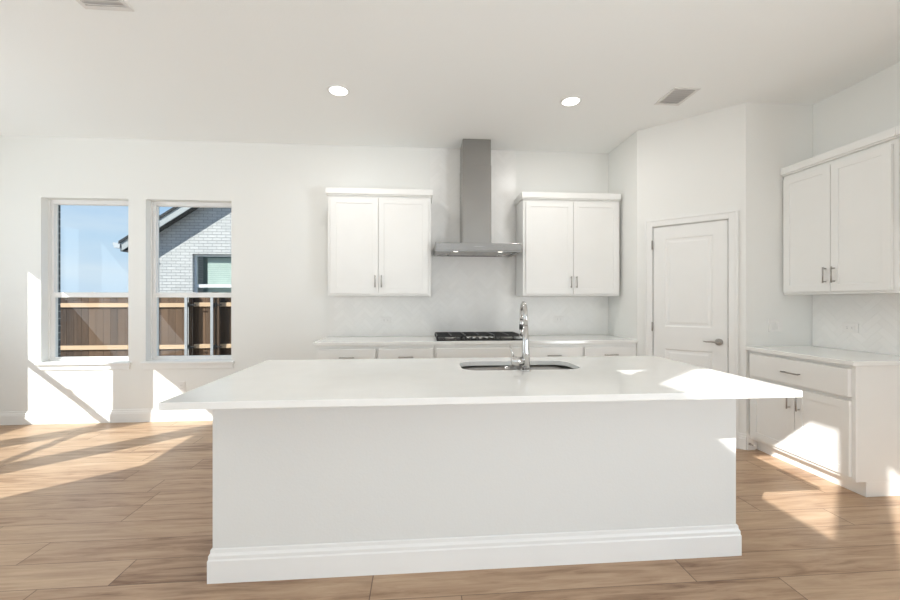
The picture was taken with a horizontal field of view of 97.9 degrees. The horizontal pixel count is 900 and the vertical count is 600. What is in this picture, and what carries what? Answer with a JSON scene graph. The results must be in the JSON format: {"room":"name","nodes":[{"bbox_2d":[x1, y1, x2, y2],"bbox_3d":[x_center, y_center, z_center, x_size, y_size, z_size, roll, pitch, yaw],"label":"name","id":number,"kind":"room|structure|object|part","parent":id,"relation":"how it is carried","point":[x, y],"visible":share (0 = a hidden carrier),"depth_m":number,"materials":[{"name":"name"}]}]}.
{"room":"kitchen","nodes":[
{"label":"kitchen","id":0,"kind":"room"},
{"bbox_2d":[58,205,60,356],"bbox_3d":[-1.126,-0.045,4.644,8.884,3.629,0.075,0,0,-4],"label":"window frame","id":1,"kind":"structure","parent":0,"point":[59,206],"depth_m":4.42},
{"bbox_2d":[0,135,607,411],"bbox_3d":[-1.769,-0.221,4.471,7.336,3.079,0.150,0,0,-4],"label":"wall","id":2,"kind":"structure","parent":0,"point":[280,300],"depth_m":4.32,"materials":[{"name":"white paint"}]},
{"bbox_2d":[35,199,131,370],"bbox_3d":[-3.942,-0.182,4.289,0.952,1.854,0.184,0,0,-4],"label":"window","id":3,"kind":"structure","parent":2,"relation":"in","point":[103,362],"depth_m":4.30,"materials":[{"name":"white plastic"}]},
{"bbox_3d":[-4.364,-0.530,4.290,0.006,0.917,0.012,0,0,-4],"label":"balance cord","id":4,"kind":"part","parent":3,"relation":"part of","materials":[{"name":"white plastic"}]},
{"bbox_3d":[-3.940,0.674,4.263,0.952,0.030,0.132,0,0,-4],"label":"sill","id":5,"kind":"part","parent":3,"relation":"part of","materials":[{"name":"paint"}]},
{"bbox_3d":[-3.946,0.273,4.343,0.798,0.725,0.024,0,0,-4],"label":"sash","id":6,"kind":"part","parent":3,"relation":"part of","materials":[{"name":"white plastic"}]},
{"bbox_3d":[-3.948,-0.555,4.368,0.798,1.023,0.022,0,0,-4],"label":"sash","id":7,"kind":"part","parent":3,"relation":"part of","materials":[{"name":"clear glass"}]},
{"bbox_2d":[0,409,212,424],"bbox_3d":[-3.311,1.249,4.270,3.910,0.140,0.015,0,0,-4],"label":"baseboard","id":8,"kind":"structure","parent":2,"relation":"attached to","point":[112,415],"depth_m":4.23,"materials":[{"name":"paint"}]},
{"bbox_2d":[178,381,184,391],"bbox_3d":[-2.942,0.944,4.300,0.073,0.120,0.011,0,0,-4],"label":"wall outlet","id":9,"kind":"object","parent":2,"relation":"attached to","point":[181,384],"visible":0.94,"depth_m":4.30,"materials":[{"name":"white plastic"}]},
{"bbox_2d":[140,201,233,368],"bbox_3d":[-2.876,-0.182,4.371,0.970,1.854,0.184,0,0,-4],"label":"window","id":10,"kind":"structure","parent":2,"relation":"in","point":[193,361],"depth_m":4.38,"materials":[{"name":"white plastic"}]},
{"bbox_3d":[-3.307,-0.530,4.372,0.006,0.917,0.012,0,0,-4],"label":"balance cord","id":11,"kind":"part","parent":10,"relation":"part of","materials":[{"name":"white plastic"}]},
{"bbox_3d":[-2.874,0.674,4.345,0.970,0.030,0.132,0,0,-4],"label":"sill","id":12,"kind":"part","parent":10,"relation":"part of","materials":[{"name":"paint"}]},
{"bbox_3d":[-2.880,0.273,4.425,0.816,0.725,0.024,0,0,-4],"label":"sash","id":13,"kind":"part","parent":10,"relation":"part of","materials":[{"name":"white plastic"}]},
{"bbox_3d":[-2.882,-0.555,4.450,0.816,1.023,0.022,0,0,-4],"label":"sash","id":14,"kind":"part","parent":10,"relation":"part of","materials":[{"name":"clear glass"}]},
{"bbox_2d":[325,187,432,295],"bbox_3d":[-0.748,-0.616,4.276,1.116,1.125,0.375,0,0,-4],"label":"upper cabinet","id":15,"kind":"object","parent":2,"relation":"attached to","point":[379,240],"visible":1,"depth_m":4.12,"materials":[{"name":"paint"}]},
{"bbox_3d":[-0.999,-0.579,4.112,0.491,1.005,0.022,0,0,-4],"label":"door","id":16,"kind":"part","parent":15,"relation":"part of","materials":[{"name":"paint"}]},
{"bbox_3d":[-0.749,-1.142,4.287,1.116,0.072,0.353,0,0,-4],"label":"crown molding","id":17,"kind":"part","parent":15,"relation":"part of","materials":[{"name":"paint"}]},
{"bbox_3d":[-0.490,-0.579,4.152,0.520,1.005,0.022,0,0,-4],"label":"door","id":18,"kind":"part","parent":15,"relation":"part of","materials":[{"name":"paint"}]},
{"bbox_2d":[330,148,607,336],"bbox_3d":[0.268,-0.677,4.548,3.258,2.163,0.008,0,0,-4],"label":"backsplash","id":19,"kind":"structure","parent":2,"relation":"attached to","point":[469,294],"depth_m":4.54,"materials":[{"name":"tile"}]},
{"bbox_2d":[434,139,521,256],"bbox_3d":[0.283,-1.135,4.295,0.900,1.247,0.492,0,0,-4],"label":"range hood","id":20,"kind":"object","parent":2,"relation":"attached to","point":[475,154],"visible":1,"depth_m":4.25,"materials":[{"name":"metal"}]},
{"bbox_2d":[514,192,620,295],"bbox_3d":[1.321,-0.616,4.435,1.110,1.125,0.375,0,0,-4],"label":"upper cabinet","id":21,"kind":"object","parent":2,"relation":"attached to","point":[569,242],"visible":0.98,"depth_m":4.28,"materials":[{"name":"paint"}]},
{"bbox_3d":[1.088,-0.579,4.273,0.524,1.005,0.022,0,0,-4],"label":"door","id":22,"kind":"part","parent":21,"relation":"part of","materials":[{"name":"paint"}]},
{"bbox_3d":[1.320,-1.142,4.446,1.110,0.072,0.353,0,0,-4],"label":"crown molding","id":23,"kind":"part","parent":21,"relation":"part of","materials":[{"name":"paint"}]},
{"bbox_3d":[1.608,-0.579,4.313,0.509,1.005,0.022,0,0,-4],"label":"door","id":24,"kind":"part","parent":21,"relation":"part of","materials":[{"name":"paint"}]},
{"bbox_2d":[0,0,899,152],"bbox_3d":[-0.915,-1.840,2.421,8.804,0.160,4.670,0,0,-4],"label":"ceiling","id":25,"kind":"structure","parent":0,"point":[416,73],"depth_m":2.94,"materials":[{"name":"white paint"}]},
{"bbox_2d":[76,0,134,11],"bbox_3d":[-2.039,-1.754,2.218,0.280,0.011,0.298,0,0,-4],"label":"ceiling vent","id":26,"kind":"object","parent":25,"relation":"in","point":[113,5],"visible":1,"depth_m":2.33,"materials":[{"name":"white metal"}]},
{"bbox_2d":[327,84,349,96],"bbox_3d":[-0.930,-1.756,3.277,0.184,0.008,0.184,0,0,-4],"label":"recessed light","id":27,"kind":"object","parent":25,"relation":"in","point":[335,89],"visible":1,"depth_m":3.27,"materials":[{"name":"paint"}]},
{"bbox_2d":[560,96,581,106],"bbox_3d":[1.068,-1.756,3.451,0.184,0.008,0.184,0,0,-4],"label":"recessed light","id":28,"kind":"object","parent":25,"relation":"in","point":[569,101],"visible":1,"depth_m":3.45,"materials":[{"name":"paint"}]},
{"bbox_2d":[654,87,700,105],"bbox_3d":[1.954,-1.754,3.372,0.230,0.011,0.285,0,0,-4],"label":"ceiling vent","id":29,"kind":"object","parent":25,"relation":"in","point":[676,96],"visible":1,"depth_m":3.36,"materials":[{"name":"white metal"}]},
{"bbox_2d":[0,421,899,599],"bbox_3d":[-0.629,1.349,-1.052,8.900,0.060,11.360,0,0,-4],"label":"floor","id":30,"kind":"structure","parent":0,"point":[89,511],"depth_m":2.15,"materials":[{"name":"brown wood"}]},
{"bbox_2d":[316,345,433,359],"bbox_3d":[-0.748,0.877,4.135,1.151,0.883,0.670,0,0,-4],"label":"base cabinet","id":31,"kind":"object","parent":30,"relation":"on","point":[355,351],"visible":0.24,"depth_m":3.84,"materials":[{"name":"paint"}]},
{"bbox_3d":[-1.001,0.546,3.827,0.548,0.145,0.030,0,0,-4],"label":"drawer","id":32,"kind":"part","parent":31,"relation":"part of","materials":[{"name":"paint"}]},
{"bbox_3d":[-0.433,0.546,3.871,0.536,0.145,0.030,0,0,-4],"label":"drawer","id":33,"kind":"part","parent":31,"relation":"part of","materials":[{"name":"paint"}]},
{"bbox_2d":[313,335,637,345],"bbox_3d":[0.283,0.420,4.232,3.277,0.031,0.638,0,0,-4],"label":"countertop","id":34,"kind":"structure","parent":31,"relation":"on","point":[533,339],"depth_m":4.00,"materials":[{"name":"white stone"}]},
{"bbox_2d":[435,332,522,340],"bbox_3d":[0.299,0.380,4.239,0.908,0.050,0.524,0,0,-4],"label":"gas cooktop","id":35,"kind":"object","parent":34,"relation":"in","point":[440,336],"visible":0.94,"depth_m":4.08,"materials":[{"name":"black metal"}]},
{"bbox_3d":[0.299,0.399,4.239,0.904,0.012,0.524,0,0,-4],"label":"cooktop plate","id":36,"kind":"part","parent":35,"relation":"part of","materials":[{"name":"black metal"}]},
{"bbox_2d":[207,365,741,583],"bbox_3d":[0.158,0.878,2.341,2.649,0.881,0.833,0,0,-4],"label":"kitchen island","id":37,"kind":"object","parent":30,"relation":"on","point":[308,492],"visible":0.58,"depth_m":1.93,"materials":[{"name":"white paint"}]},
{"bbox_3d":[0.159,1.242,2.331,2.649,0.155,0.814,0,0,-4],"label":"molding","id":38,"kind":"part","parent":37,"relation":"part of","materials":[{"name":"paint"}]},
{"bbox_2d":[158,356,802,409],"bbox_3d":[0.174,0.420,2.220,2.757,0.031,1.124,0,0,-4],"label":"island countertop","id":39,"kind":"structure","parent":37,"relation":"on","point":[419,381],"depth_m":1.92,"materials":[{"name":"white stone"}]},
{"bbox_2d":[461,365,572,370],"bbox_3d":[0.428,0.543,2.471,0.774,0.209,0.395,0,0,-4],"label":"sink","id":40,"kind":"object","parent":39,"relation":"in","point":[503,367],"visible":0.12,"depth_m":2.64,"materials":[{"name":"metal"}]},
{"bbox_3d":[0.238,0.543,2.456,0.392,0.209,0.395,0,0,-4],"label":"sink bowl","id":41,"kind":"part","parent":40,"relation":"part of","materials":[{"name":"metal"}]},
{"bbox_3d":[0.618,0.543,2.485,0.394,0.209,0.395,0,0,-4],"label":"sink bowl","id":42,"kind":"part","parent":40,"relation":"part of","materials":[{"name":"metal"}]},
{"bbox_2d":[510,302,530,371],"bbox_3d":[0.438,0.205,2.318,0.112,0.400,0.227,0,0,26],"label":"kitchen faucet","id":43,"kind":"object","parent":39,"relation":"on","point":[524,361],"visible":1,"depth_m":2.25,"materials":[{"name":"silver metal"}]},
{"bbox_2d":[434,344,521,357],"bbox_3d":[0.272,0.877,4.217,0.894,0.883,0.662,0,0,-4],"label":"base cabinet","id":44,"kind":"object","parent":30,"relation":"on","point":[471,350],"visible":0.08,"depth_m":3.92,"materials":[{"name":"paint"}]},
{"bbox_2d":[529,343,635,356],"bbox_3d":[1.319,0.877,4.294,1.203,0.883,0.670,0,0,-4],"label":"base cabinet","id":45,"kind":"object","parent":30,"relation":"on","point":[587,349],"visible":0.16,"depth_m":4.00,"materials":[{"name":"paint"}]},
{"bbox_3d":[1.054,0.546,3.986,0.592,0.145,0.030,0,0,-4],"label":"drawer","id":46,"kind":"part","parent":45,"relation":"part of","materials":[{"name":"paint"}]},
{"bbox_3d":[1.648,0.546,4.032,0.540,0.145,0.030,0,0,-4],"label":"drawer","id":47,"kind":"part","parent":45,"relation":"part of","materials":[{"name":"paint"}]},
{"bbox_2d":[749,351,899,496],"bbox_3d":[2.960,0.877,3.070,0.670,0.883,0.850,0,0,-4],"label":"base cabinet","id":48,"kind":"object","parent":30,"relation":"on","point":[844,429],"visible":0.8,"depth_m":2.75,"materials":[{"name":"paint"}]},
{"bbox_3d":[2.663,0.935,3.236,0.022,0.512,0.403,0,0,-4],"label":"door","id":49,"kind":"part","parent":48,"relation":"part of","materials":[{"name":"paint"}]},
{"bbox_3d":[2.655,0.774,2.991,0.033,0.140,0.010,0,0,-4],"label":"handle","id":50,"kind":"part","parent":48,"relation":"part of","materials":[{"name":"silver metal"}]},
{"bbox_3d":[2.674,0.556,3.042,0.030,0.190,0.791,0,0,-4],"label":"drawer","id":51,"kind":"part","parent":48,"relation":"part of","materials":[{"name":"paint"}]},
{"bbox_3d":[2.700,0.828,3.050,0.020,0.783,0.850,0,0,-4],"label":"frame","id":52,"kind":"part","parent":48,"relation":"part of","materials":[{"name":"paint"}]},
{"bbox_2d":[746,346,899,365],"bbox_3d":[2.974,0.420,3.062,0.646,0.031,0.867,0,0,-4],"label":"countertop","id":53,"kind":"structure","parent":48,"relation":"on","point":[824,354],"depth_m":2.95,"materials":[{"name":"white stone"}]},
{"bbox_3d":[2.694,0.935,2.839,0.022,0.512,0.383,0,0,-4],"label":"door","id":54,"kind":"part","parent":48,"relation":"part of","materials":[{"name":"paint"}]},
{"bbox_2d":[608,131,636,355],"bbox_3d":[1.967,-0.221,4.447,0.110,3.079,0.772,0,0,-4],"label":"wall","id":55,"kind":"structure","parent":0,"point":[622,160],"depth_m":4.27,"materials":[{"name":"white paint"}]},
{"bbox_2d":[637,102,745,433],"bbox_3d":[2.320,-0.221,3.807,0.901,3.079,0.110,0,0,41],"label":"wall","id":56,"kind":"structure","parent":0,"point":[694,165],"depth_m":3.72,"materials":[{"name":"white paint"}]},
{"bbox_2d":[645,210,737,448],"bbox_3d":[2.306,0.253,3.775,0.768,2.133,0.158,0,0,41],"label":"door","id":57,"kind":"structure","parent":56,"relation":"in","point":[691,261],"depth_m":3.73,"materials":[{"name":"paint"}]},
{"bbox_2d":[738,432,754,449],"bbox_3d":[2.641,1.249,3.485,0.120,0.140,0.068,0,0,41],"label":"baseboard","id":58,"kind":"structure","parent":56,"relation":"attached to","point":[741,436],"depth_m":3.47,"materials":[{"name":"paint"}]},
{"bbox_2d":[746,102,812,448],"bbox_3d":[2.941,-0.221,3.552,0.641,3.079,0.110,0,0,-4],"label":"wall","id":59,"kind":"structure","parent":0,"point":[778,136],"depth_m":3.49,"materials":[{"name":"white paint"}]},
{"bbox_2d":[768,319,782,331],"bbox_3d":[2.903,0.219,3.487,0.136,0.116,0.012,0,0,-4],"label":"light switch","id":60,"kind":"object","parent":59,"relation":"attached to","point":[774,325],"visible":1,"depth_m":3.48,"materials":[{"name":"white plastic"}]},
{"bbox_2d":[813,62,899,355],"bbox_3d":[3.405,-0.221,2.679,0.150,3.079,4.520,0,0,-4],"label":"wall","id":61,"kind":"structure","parent":0,"point":[870,106],"depth_m":3.15,"materials":[{"name":"white paint"}]},
{"bbox_2d":[780,127,899,294],"bbox_3d":[3.123,-0.616,3.085,0.328,1.125,0.845,0,0,-4],"label":"upper cabinet","id":62,"kind":"object","parent":61,"relation":"attached to","point":[841,205],"visible":1,"depth_m":2.98,"materials":[{"name":"paint"}]},
{"bbox_3d":[2.988,-0.575,3.281,0.022,1.002,0.396,0,0,-4],"label":"door","id":63,"kind":"part","parent":62,"relation":"part of","materials":[{"name":"paint"}]},
{"bbox_3d":[2.973,-0.204,3.112,0.033,0.125,0.010,0,0,-4],"label":"handle","id":64,"kind":"part","parent":62,"relation":"part of","materials":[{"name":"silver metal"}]},
{"bbox_3d":[2.978,-0.204,3.047,0.033,0.125,0.010,0,0,-4],"label":"handle","id":65,"kind":"part","parent":62,"relation":"part of","materials":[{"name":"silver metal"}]},
{"bbox_3d":[3.134,-1.142,3.086,0.306,0.072,0.845,0,0,-4],"label":"crown molding","id":66,"kind":"part","parent":62,"relation":"part of","materials":[{"name":"paint"}]},
{"bbox_3d":[3.018,-0.575,2.882,0.022,1.002,0.396,0,0,-4],"label":"door","id":67,"kind":"part","parent":62,"relation":"part of","materials":[{"name":"paint"}]},
{"bbox_2d":[812,294,899,355],"bbox_3d":[3.293,0.176,3.091,0.008,0.456,0.858,0,0,-4],"label":"backsplash","id":68,"kind":"structure","parent":61,"relation":"attached to","point":[877,316],"depth_m":3.15,"materials":[{"name":"tile"}]},
{"bbox_2d":[842,323,858,332],"bbox_3d":[3.275,0.221,3.205,0.011,0.073,0.120,0,0,-4],"label":"wall outlet","id":69,"kind":"object","parent":68,"relation":"attached to","point":[846,327],"visible":1,"depth_m":3.20,"materials":[{"name":"white plastic"}]},
{"bbox_2d":[845,325,853,329],"bbox_3d":[3.272,0.221,3.205,0.003,0.034,0.068,0,0,-4],"label":"socket","id":70,"kind":"object","parent":69,"relation":"attached to","point":[847,327],"depth_m":3.20,"materials":[{"name":"white plastic"}]},
{"bbox_2d":[895,125,899,136],"bbox_3d":[3.192,-0.850,2.188,0.328,0.657,0.950,0,0,-4],"label":"upper cabinet","id":71,"kind":"object","parent":61,"relation":"attached to","point":[897,128],"visible":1,"depth_m":2.64,"materials":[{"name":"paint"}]},
{"label":"outside","id":72,"kind":"structure","parent":0,"visible":0},
{"bbox_3d":[-0.590,1.769,9.502,80.000,0.100,70.000,0,0,-4],"label":"ground","id":73,"kind":"structure","parent":72,"visible":0},
{"bbox_2d":[61,297,183,356],"bbox_3d":[-9.972,0.780,7.766,9.025,1.878,0.056,0,0,-4],"label":"wooden fence","id":74,"kind":"object","parent":73,"relation":"on","point":[90,326],"visible":0.29,"depth_m":8.00,"materials":[{"name":"brown wood"}]},
{"bbox_3d":[-9.971,0.952,7.756,9.025,0.085,0.037,0,0,-4],"label":"rail","id":75,"kind":"part","parent":74,"relation":"part of","materials":[{"name":"brown wood"}]},
{"bbox_3d":[-9.971,0.089,7.756,9.025,0.085,0.037,0,0,-4],"label":"rail","id":76,"kind":"part","parent":74,"relation":"part of","materials":[{"name":"brown wood"}]},
{"bbox_2d":[112,207,230,355],"bbox_3d":[-3.214,-1.603,14.008,10.520,6.644,8.350,0,0,-4],"label":"house","id":77,"kind":"structure","parent":73,"relation":"on","point":[195,242],"depth_m":9.92,"materials":[{"name":"white brick"}]},
{"bbox_3d":[-5.936,-0.386,10.078,1.173,1.610,0.050,0,0,-4],"label":"frame","id":78,"kind":"part","parent":77,"relation":"part of","materials":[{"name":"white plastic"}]},
{"bbox_2d":[208,258,230,292],"bbox_3d":[-5.824,-0.358,10.186,0.893,1.494,0.008,0,0,-4],"label":"blind","id":79,"kind":"object","parent":77,"relation":"hanging from","point":[221,265],"depth_m":10.17,"materials":[{"name":"white plastic"}]},
{"bbox_2d":[184,292,230,355],"bbox_3d":[-4.784,0.766,8.205,1.363,1.906,0.198,0,0,-4],"label":"wooden gate","id":80,"kind":"object","parent":73,"relation":"on","point":[209,317],"visible":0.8,"depth_m":8.24,"materials":[{"name":"brown wood"}]},
{"bbox_3d":[-5.431,0.784,8.070,0.052,1.870,0.028,0,0,-4],"label":"steel post","id":81,"kind":"part","parent":80,"relation":"part of","materials":[{"name":"silver metal"}]},
{"bbox_3d":[-4.921,0.784,8.109,0.052,1.870,0.028,0,0,-4],"label":"steel post","id":82,"kind":"part","parent":80,"relation":"part of","materials":[{"name":"silver metal"}]},
{"bbox_3d":[-4.736,0.952,8.269,1.257,0.085,0.039,0,0,-4],"label":"rail","id":83,"kind":"part","parent":80,"relation":"part of","materials":[{"name":"brown wood"}]},
{"bbox_3d":[-4.736,0.076,8.269,1.257,0.085,0.039,0,0,-4],"label":"rail","id":84,"kind":"part","parent":80,"relation":"part of","materials":[{"name":"brown wood"}]}
]}

